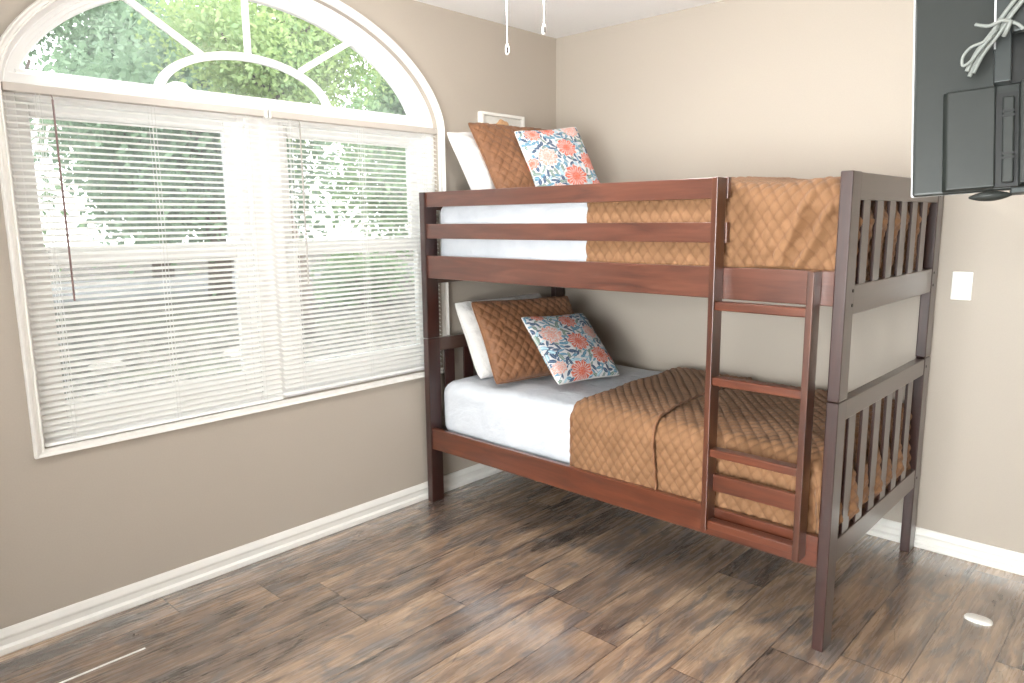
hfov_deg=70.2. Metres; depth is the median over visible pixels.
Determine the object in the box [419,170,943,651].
bunk bed
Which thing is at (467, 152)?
pillow
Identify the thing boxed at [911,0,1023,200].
television
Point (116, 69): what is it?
leafy tree
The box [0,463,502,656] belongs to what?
baseboard
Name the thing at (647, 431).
quilt
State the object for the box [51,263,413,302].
road
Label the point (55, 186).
leafy tree
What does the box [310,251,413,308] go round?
shrub
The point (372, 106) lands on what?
leafy tree
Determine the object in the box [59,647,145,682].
strip
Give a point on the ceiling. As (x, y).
(561, 18)
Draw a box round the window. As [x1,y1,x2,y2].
[0,0,449,458]
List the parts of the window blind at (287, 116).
ladder cord, rail, ladder cord, ladder cord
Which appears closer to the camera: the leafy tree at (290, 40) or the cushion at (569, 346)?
the cushion at (569, 346)
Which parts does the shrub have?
stem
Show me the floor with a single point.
(505, 577)
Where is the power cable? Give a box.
[960,0,1023,76]
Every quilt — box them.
[569,367,911,533]
[586,176,930,281]
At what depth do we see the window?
2.94 m
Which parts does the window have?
sash, frame, sash, transom frame, arch frame, sash, frame, sash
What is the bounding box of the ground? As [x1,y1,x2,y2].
[49,250,416,399]
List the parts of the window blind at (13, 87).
ladder cord, rail, ladder cord, ladder cord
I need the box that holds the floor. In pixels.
[0,471,1023,682]
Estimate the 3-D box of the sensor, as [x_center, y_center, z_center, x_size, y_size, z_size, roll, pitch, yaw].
[0.869,-0.264,1.324,0.066,0.018,0.029,8,13,42]
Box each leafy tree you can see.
[23,1,151,119]
[24,0,366,299]
[25,0,200,276]
[37,172,83,270]
[112,0,395,337]
[292,71,413,259]
[359,66,406,158]
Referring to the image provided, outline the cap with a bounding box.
[964,613,992,625]
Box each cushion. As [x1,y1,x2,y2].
[514,127,599,186]
[521,313,619,384]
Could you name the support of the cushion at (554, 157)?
on the mattress at (555, 212)
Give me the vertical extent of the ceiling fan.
0.497 m
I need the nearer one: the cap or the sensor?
the sensor
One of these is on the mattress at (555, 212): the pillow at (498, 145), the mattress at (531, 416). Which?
the pillow at (498, 145)
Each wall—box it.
[0,0,555,628]
[556,0,1023,552]
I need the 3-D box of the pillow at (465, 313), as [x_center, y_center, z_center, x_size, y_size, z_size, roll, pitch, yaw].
[0.007,-0.043,3.875,0.267,0.377,0.645,8,13,42]
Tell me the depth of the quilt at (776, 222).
2.44 m
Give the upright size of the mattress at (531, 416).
0.302 m
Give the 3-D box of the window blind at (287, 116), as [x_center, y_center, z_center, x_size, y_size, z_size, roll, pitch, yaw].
[-0.676,-0.409,3.362,0.050,1.190,0.899,8,13,42]
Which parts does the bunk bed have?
post, post, headboard, headboard, post, guard rail, guard rail, rail, rail, post, post, footboard, footboard, post, post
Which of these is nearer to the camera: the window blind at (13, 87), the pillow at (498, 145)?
the window blind at (13, 87)
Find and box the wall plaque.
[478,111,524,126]
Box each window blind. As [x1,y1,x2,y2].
[1,81,283,446]
[267,109,441,395]
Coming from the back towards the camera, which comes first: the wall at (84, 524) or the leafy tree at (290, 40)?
the leafy tree at (290, 40)
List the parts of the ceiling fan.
pull chain, pull knob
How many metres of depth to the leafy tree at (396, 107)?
13.91 m
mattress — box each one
[440,202,587,260]
[444,364,721,464]
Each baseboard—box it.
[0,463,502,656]
[866,518,1023,575]
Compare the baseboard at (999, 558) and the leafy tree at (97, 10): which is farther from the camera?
the leafy tree at (97, 10)
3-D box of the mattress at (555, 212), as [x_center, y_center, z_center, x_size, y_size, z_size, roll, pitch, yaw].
[0.644,-0.475,3.246,1.884,0.327,0.971,8,13,42]
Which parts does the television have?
recessed plate, mount plate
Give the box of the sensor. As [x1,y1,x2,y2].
[968,191,1011,200]
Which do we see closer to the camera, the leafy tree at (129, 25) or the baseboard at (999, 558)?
the baseboard at (999, 558)
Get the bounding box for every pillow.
[447,132,494,189]
[455,293,541,378]
[468,122,545,188]
[471,296,573,383]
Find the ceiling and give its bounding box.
[415,0,722,37]
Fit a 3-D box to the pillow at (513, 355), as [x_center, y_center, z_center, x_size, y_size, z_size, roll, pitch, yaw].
[0.118,-0.021,3.663,0.652,0.389,0.243,-8,12,-39]
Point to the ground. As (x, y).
(383, 252)
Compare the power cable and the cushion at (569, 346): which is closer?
the power cable
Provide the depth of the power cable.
1.28 m
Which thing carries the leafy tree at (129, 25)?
on the ground
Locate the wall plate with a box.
[950,271,973,300]
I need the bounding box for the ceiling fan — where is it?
[505,0,545,54]
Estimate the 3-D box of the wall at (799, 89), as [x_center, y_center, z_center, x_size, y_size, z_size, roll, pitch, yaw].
[1.580,-0.329,3.253,3.770,2.490,0.160,8,13,42]

